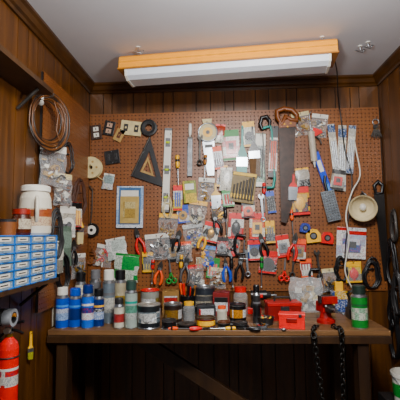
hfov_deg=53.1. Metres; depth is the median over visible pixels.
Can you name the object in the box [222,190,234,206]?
package
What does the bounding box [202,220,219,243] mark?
package
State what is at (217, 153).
package
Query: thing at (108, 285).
can
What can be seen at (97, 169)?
spool
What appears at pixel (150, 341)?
workbench
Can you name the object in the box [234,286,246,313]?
jar
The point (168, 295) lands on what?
carton
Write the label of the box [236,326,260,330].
pliers
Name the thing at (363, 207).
work lamp
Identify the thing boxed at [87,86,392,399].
wall
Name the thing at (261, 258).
screwdriver
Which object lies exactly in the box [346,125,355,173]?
package
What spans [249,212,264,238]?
package
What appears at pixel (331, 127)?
package
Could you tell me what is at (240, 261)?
pliers
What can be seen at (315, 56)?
light
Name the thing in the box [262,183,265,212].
driver
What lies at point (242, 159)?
brush
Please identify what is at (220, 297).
carton
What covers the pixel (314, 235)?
tape measure
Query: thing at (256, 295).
can
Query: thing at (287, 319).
case
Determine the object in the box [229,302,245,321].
tin
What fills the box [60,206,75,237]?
package
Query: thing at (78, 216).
package
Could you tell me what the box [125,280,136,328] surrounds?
can
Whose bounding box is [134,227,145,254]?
pliers
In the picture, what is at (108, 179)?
package
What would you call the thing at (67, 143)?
bundle
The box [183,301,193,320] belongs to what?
jar
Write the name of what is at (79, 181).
bundle
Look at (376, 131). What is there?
ring
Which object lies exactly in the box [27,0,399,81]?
ceiling
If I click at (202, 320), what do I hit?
tin
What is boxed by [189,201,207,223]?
bag
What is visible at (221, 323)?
tin
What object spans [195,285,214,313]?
tin
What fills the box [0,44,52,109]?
wall shelf
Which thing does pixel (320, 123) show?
bag
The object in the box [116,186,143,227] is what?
package
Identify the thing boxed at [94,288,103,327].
paint can
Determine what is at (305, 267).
package
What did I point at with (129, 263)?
packet
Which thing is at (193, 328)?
screwdriver
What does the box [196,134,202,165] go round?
wrench
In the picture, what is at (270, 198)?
package
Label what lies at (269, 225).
package
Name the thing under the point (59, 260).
package
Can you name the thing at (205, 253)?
bag
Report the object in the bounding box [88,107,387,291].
pegboard
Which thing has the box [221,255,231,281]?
pliers
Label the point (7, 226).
jar
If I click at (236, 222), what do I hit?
package
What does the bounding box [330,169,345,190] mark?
package
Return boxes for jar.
[0,219,16,234]
[11,209,31,234]
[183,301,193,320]
[217,305,226,321]
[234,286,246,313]
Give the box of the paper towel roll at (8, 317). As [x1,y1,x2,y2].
[0,309,17,326]
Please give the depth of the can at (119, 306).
2.08 m
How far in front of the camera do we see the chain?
1.94 m
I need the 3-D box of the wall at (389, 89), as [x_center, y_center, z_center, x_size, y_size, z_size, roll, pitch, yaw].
[1.138,0.176,0.479,0.050,2.410,4.300,-1,-5,3]
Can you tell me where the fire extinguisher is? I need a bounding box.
[0,320,24,399]
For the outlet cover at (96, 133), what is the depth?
2.76 m
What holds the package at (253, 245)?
hanging from the pegboard
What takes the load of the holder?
hanging from the pegboard
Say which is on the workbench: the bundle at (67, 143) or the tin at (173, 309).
the tin at (173, 309)
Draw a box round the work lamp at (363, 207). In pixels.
[349,191,377,221]
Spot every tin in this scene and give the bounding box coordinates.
[136,302,159,329]
[141,288,158,301]
[162,318,175,329]
[163,301,181,323]
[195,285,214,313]
[196,315,214,327]
[218,320,229,327]
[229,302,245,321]
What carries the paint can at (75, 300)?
on the workbench
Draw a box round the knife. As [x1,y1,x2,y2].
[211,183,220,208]
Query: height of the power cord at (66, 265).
0.201 m
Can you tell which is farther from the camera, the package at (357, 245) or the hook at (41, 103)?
the package at (357, 245)
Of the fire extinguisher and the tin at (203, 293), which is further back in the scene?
the tin at (203, 293)
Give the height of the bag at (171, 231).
0.170 m
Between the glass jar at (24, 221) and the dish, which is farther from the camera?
the dish
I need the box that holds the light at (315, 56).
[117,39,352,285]
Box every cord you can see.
[56,252,70,287]
[344,143,360,287]
[362,257,381,288]
[386,238,398,285]
[387,288,399,327]
[388,304,399,359]
[389,209,398,241]
[390,269,399,315]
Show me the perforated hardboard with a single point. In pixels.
(79, 117)
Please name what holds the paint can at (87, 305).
on the workbench
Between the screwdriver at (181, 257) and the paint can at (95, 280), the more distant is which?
the screwdriver at (181, 257)
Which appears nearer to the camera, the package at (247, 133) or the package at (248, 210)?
the package at (248, 210)
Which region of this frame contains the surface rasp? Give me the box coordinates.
[320,175,340,221]
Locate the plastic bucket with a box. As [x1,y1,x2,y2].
[390,367,399,399]
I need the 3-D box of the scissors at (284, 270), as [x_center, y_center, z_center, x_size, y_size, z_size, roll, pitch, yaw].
[0.543,0.452,2.591,0.074,0.153,0.027,0,-5,-7]
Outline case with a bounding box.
[278,311,304,329]
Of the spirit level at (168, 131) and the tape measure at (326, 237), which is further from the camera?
the spirit level at (168, 131)
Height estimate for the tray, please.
0.047 m
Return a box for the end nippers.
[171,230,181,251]
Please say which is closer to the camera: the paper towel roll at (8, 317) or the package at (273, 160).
the paper towel roll at (8, 317)
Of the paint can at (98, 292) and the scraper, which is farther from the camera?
the scraper
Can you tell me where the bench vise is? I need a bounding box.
[316,295,344,323]
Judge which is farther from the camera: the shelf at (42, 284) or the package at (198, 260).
the package at (198, 260)
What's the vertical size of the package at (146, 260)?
0.138 m
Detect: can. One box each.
[55,286,68,328]
[68,287,81,327]
[75,272,85,296]
[81,284,93,328]
[90,269,100,293]
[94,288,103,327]
[102,269,114,323]
[114,297,123,328]
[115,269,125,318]
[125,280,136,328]
[253,285,260,323]
[350,284,368,328]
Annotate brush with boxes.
[27,331,33,359]
[236,126,247,172]
[249,126,260,176]
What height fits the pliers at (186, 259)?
0.188 m
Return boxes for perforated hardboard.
[35,71,89,312]
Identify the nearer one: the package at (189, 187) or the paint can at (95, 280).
the paint can at (95, 280)
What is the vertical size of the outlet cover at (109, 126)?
0.113 m
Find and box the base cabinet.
[378,392,394,399]
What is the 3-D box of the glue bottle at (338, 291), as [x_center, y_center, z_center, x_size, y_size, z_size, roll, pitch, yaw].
[0.857,0.587,2.468,0.092,0.201,0.052,-1,-5,3]
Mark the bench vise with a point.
(324, 303)
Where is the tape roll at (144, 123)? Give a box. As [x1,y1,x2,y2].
[140,119,156,135]
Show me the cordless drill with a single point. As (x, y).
(264, 295)
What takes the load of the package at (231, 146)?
hanging from the pegboard
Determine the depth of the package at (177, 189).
2.67 m
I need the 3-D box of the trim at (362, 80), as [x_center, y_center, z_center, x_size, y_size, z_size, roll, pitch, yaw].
[0.215,-0.793,2.746,1.990,0.065,0.052,-1,-5,3]
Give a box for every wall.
[0,0,89,399]
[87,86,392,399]
[378,66,399,367]
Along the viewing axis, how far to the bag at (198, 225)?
2.66 m
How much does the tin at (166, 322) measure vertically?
0.047 m
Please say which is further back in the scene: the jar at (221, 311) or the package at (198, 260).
the package at (198, 260)
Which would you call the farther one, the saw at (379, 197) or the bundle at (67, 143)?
the saw at (379, 197)
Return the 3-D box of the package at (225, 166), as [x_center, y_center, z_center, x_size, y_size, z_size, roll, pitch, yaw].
[0.148,-0.162,2.679,0.078,0.153,0.031,0,-5,-4]
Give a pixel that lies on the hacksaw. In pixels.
(267, 117)
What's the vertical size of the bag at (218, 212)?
0.160 m
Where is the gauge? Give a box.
[198,119,217,175]
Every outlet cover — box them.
[90,124,101,139]
[103,120,115,135]
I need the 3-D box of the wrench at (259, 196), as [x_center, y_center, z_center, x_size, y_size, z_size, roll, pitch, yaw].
[0.411,0.054,2.643,0.048,0.189,0.025,1,-5,-14]
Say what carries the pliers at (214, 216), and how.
hanging from the pegboard
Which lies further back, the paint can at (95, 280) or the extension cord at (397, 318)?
the extension cord at (397, 318)
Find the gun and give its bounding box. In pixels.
[308,112,322,166]
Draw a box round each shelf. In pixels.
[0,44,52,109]
[0,277,58,306]
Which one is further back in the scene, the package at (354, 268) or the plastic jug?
the package at (354, 268)
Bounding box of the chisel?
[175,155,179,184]
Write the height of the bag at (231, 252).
0.143 m
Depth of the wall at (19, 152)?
1.88 m
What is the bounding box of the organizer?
[0,235,56,291]
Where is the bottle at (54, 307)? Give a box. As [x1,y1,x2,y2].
[52,306,55,325]
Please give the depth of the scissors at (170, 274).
2.62 m
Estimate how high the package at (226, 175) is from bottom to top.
0.160 m
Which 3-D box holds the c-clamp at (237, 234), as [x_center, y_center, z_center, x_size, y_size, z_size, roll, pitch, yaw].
[0.262,0.303,2.618,0.089,0.172,0.031,0,-5,-5]
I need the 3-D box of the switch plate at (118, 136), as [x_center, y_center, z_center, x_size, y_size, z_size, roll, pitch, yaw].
[-0.556,-0.446,2.753,0.091,0.104,0.015,-1,-5,3]
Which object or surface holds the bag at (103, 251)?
hanging from the pegboard
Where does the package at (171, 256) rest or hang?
hanging from the pegboard
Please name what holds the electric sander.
on the workbench
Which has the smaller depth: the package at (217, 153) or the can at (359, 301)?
the can at (359, 301)
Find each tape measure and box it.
[299,223,310,232]
[305,229,321,242]
[320,232,333,245]
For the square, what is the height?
0.351 m
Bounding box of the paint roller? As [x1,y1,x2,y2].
[76,223,83,244]
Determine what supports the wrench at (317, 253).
hanging from the pegboard
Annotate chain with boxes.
[310,323,346,399]
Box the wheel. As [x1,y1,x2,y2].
[88,223,98,236]
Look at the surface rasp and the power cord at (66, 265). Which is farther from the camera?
the surface rasp
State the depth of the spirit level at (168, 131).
2.70 m
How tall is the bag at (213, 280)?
0.143 m
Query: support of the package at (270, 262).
hanging from the pegboard
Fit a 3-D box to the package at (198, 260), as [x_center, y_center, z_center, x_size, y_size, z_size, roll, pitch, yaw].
[0.007,0.409,2.643,0.087,0.127,0.031,0,-5,-1]
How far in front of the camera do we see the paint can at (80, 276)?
2.32 m
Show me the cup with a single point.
(190, 296)
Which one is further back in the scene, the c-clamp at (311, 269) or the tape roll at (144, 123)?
the tape roll at (144, 123)
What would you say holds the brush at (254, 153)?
hanging from the pegboard
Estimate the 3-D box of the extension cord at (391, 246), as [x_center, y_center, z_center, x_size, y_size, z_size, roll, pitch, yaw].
[1.200,0.389,2.501,0.031,0.306,0.126,0,-5,-7]
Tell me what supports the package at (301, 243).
hanging from the pegboard
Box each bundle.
[50,207,64,258]
[57,223,71,265]
[61,142,74,173]
[70,178,86,215]
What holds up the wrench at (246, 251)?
hanging from the pegboard
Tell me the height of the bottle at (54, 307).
0.208 m
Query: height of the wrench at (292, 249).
0.203 m
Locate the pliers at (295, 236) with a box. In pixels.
[286,233,297,260]
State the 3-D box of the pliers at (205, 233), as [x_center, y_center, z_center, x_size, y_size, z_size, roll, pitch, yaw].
[0.017,0.256,2.628,0.076,0.146,0.030,-1,-5,10]
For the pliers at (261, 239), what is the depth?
2.60 m
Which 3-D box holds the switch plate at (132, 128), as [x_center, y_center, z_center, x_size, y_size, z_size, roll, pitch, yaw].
[-0.474,-0.494,2.753,0.160,0.120,0.015,-1,-5,3]
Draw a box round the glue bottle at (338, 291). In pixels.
[330,278,347,311]
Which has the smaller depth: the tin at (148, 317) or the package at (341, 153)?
the tin at (148, 317)
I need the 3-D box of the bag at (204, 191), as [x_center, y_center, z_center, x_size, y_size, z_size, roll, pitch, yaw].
[0.039,-0.069,2.683,0.123,0.168,0.045,-1,-5,8]
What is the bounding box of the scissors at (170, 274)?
[166,260,176,283]
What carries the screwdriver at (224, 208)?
hanging from the pegboard
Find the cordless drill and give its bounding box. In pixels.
[247,290,276,313]
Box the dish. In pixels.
[256,322,267,329]
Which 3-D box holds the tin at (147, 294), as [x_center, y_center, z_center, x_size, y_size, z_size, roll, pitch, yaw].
[-0.299,0.614,2.394,0.113,0.157,0.113,-1,-5,3]
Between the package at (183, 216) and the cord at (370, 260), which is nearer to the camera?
the cord at (370, 260)
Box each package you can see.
[57,241,63,273]
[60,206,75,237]
[71,202,81,229]
[101,173,114,189]
[105,236,127,260]
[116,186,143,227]
[142,251,153,271]
[165,238,178,261]
[173,184,181,210]
[177,204,189,223]
[194,252,207,271]
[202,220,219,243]
[206,257,219,277]
[212,145,223,169]
[215,236,228,255]
[216,164,227,186]
[219,167,232,190]
[222,129,239,160]
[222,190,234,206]
[228,212,243,239]
[241,202,254,217]
[242,121,255,146]
[247,239,260,260]
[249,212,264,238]
[256,133,265,186]
[258,250,277,273]
[265,220,275,242]
[266,190,276,212]
[268,126,278,176]
[275,234,290,257]
[291,186,309,214]
[292,239,305,261]
[295,167,310,186]
[300,258,312,277]
[327,124,339,168]
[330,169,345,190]
[336,227,365,258]
[337,125,346,190]
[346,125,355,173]
[346,261,361,282]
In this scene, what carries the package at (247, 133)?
hanging from the pegboard
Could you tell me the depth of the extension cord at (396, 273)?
2.45 m
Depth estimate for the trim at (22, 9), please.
2.08 m
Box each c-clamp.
[233,233,246,258]
[308,268,325,292]
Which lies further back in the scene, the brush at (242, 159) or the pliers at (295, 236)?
the brush at (242, 159)
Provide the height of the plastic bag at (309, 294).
0.221 m
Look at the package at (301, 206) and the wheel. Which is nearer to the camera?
the package at (301, 206)
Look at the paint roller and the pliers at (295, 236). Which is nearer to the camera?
the paint roller
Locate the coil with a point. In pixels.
(61, 110)
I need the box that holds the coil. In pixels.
[28,93,69,151]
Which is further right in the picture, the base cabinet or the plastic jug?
the base cabinet
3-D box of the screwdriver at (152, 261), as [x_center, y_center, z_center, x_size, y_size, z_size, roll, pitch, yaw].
[-0.310,0.476,2.633,0.026,0.161,0.026,-5,-7,43]
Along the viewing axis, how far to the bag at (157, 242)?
2.66 m
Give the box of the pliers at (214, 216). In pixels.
[212,211,222,234]
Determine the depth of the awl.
2.68 m
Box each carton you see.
[162,288,178,315]
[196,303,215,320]
[213,290,229,315]
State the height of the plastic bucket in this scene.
0.160 m
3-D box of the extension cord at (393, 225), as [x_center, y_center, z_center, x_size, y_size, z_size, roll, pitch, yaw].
[1.194,0.157,2.469,0.031,0.208,0.081,0,-5,-7]
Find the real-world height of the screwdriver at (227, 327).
0.020 m
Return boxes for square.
[131,137,162,186]
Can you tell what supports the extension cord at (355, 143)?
hanging from the pegboard
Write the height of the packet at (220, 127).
0.134 m
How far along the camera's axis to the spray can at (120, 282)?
2.31 m
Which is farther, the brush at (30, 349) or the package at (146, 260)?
the package at (146, 260)
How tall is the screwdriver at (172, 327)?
0.020 m
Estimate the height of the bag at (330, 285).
0.156 m
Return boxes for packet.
[114,253,139,282]
[214,124,225,142]
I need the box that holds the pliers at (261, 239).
[258,233,268,256]
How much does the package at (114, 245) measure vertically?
0.164 m
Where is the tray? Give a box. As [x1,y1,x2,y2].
[258,315,274,325]
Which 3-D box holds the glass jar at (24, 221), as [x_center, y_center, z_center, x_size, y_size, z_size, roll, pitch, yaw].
[-0.720,0.090,1.612,0.076,0.105,0.076,-1,-5,3]
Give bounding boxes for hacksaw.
[258,114,275,188]
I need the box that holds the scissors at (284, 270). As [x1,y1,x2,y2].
[278,258,289,281]
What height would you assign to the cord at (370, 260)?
0.205 m
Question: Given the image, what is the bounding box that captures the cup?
[179,282,195,313]
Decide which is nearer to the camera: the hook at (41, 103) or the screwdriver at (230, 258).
the hook at (41, 103)
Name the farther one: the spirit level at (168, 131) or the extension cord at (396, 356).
the spirit level at (168, 131)
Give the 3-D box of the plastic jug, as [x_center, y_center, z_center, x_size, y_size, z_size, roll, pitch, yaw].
[-0.720,0.046,1.751,0.139,0.217,0.137,-2,-5,19]
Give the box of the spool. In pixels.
[88,157,106,188]
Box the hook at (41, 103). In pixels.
[38,97,43,105]
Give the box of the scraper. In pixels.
[288,174,297,200]
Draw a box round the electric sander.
[345,289,351,319]
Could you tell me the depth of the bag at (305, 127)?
2.68 m
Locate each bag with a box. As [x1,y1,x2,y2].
[40,145,65,182]
[53,172,71,203]
[72,253,86,275]
[95,243,108,267]
[145,233,168,259]
[159,213,177,237]
[175,241,190,260]
[182,222,202,247]
[188,264,203,287]
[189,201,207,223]
[199,177,214,200]
[201,245,215,266]
[210,200,223,221]
[210,267,226,285]
[225,235,239,256]
[291,111,310,134]
[295,285,317,310]
[311,113,327,135]
[321,268,334,290]
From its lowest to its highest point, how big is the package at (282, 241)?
0.158 m
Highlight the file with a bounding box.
[187,123,192,175]
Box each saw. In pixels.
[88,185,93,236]
[275,106,298,222]
[372,180,386,279]
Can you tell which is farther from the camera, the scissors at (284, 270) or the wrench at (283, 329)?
the scissors at (284, 270)
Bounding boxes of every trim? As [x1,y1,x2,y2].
[2,0,94,93]
[91,74,376,93]
[373,46,399,85]
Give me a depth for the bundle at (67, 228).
2.19 m
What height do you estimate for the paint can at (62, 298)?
0.212 m
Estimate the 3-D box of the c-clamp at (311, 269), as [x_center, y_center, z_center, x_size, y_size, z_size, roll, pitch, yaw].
[0.754,0.520,2.586,0.110,0.163,0.031,0,-5,-2]
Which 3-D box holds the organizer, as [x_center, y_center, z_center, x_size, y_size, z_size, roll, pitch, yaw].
[-0.721,0.235,1.574,0.122,0.191,0.500,-1,-5,3]
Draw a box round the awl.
[203,155,206,179]
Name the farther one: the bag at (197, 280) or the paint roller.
the bag at (197, 280)
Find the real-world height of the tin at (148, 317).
0.122 m
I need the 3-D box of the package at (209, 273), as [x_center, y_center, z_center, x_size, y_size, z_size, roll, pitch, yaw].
[0.086,0.448,2.635,0.096,0.143,0.031,0,-5,-3]
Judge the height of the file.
0.368 m
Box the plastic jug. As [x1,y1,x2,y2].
[18,184,51,234]
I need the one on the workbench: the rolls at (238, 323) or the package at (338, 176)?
the rolls at (238, 323)
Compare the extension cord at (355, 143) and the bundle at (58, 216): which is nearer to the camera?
the bundle at (58, 216)
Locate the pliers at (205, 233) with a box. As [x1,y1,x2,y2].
[197,228,207,249]
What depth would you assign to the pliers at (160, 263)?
2.63 m
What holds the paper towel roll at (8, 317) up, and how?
attached to the wall at (19, 152)
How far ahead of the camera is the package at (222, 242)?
2.63 m
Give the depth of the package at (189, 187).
2.67 m
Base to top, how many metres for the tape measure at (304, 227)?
0.079 m
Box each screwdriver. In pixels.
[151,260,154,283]
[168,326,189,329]
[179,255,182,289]
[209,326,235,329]
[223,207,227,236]
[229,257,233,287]
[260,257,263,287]
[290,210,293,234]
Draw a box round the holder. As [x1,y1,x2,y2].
[229,171,256,203]
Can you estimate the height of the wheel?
0.096 m
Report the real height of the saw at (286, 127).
0.783 m
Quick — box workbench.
[47,308,391,399]
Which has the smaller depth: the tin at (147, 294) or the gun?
the tin at (147, 294)
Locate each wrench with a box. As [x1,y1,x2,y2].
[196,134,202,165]
[245,248,250,276]
[258,194,265,221]
[262,328,286,330]
[289,247,294,277]
[314,250,322,278]
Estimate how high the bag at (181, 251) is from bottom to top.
0.142 m
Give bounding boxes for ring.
[371,117,381,137]
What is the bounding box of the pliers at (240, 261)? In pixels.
[234,255,244,279]
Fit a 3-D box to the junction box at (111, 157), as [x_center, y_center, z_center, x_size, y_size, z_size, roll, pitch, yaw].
[-0.602,-0.294,2.742,0.112,0.107,0.015,-1,-5,3]
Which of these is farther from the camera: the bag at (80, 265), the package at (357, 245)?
the package at (357, 245)
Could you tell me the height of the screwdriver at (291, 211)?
0.188 m
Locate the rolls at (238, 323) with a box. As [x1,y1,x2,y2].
[233,320,248,326]
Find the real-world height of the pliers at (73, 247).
0.146 m
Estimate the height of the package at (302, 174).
0.138 m
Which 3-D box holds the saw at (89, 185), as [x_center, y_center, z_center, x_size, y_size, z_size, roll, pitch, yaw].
[-0.766,0.119,2.707,0.086,0.456,0.031,-1,-5,2]
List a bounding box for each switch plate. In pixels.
[113,128,124,142]
[120,120,141,136]
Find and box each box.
[104,149,119,164]
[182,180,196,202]
[264,296,301,320]
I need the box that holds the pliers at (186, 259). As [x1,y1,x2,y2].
[179,255,189,282]
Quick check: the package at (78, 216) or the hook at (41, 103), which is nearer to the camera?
the hook at (41, 103)
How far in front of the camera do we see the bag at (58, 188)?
2.16 m
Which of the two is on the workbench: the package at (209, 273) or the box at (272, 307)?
the box at (272, 307)
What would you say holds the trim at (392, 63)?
attached to the wall at (389, 89)
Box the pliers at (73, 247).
[71,240,77,264]

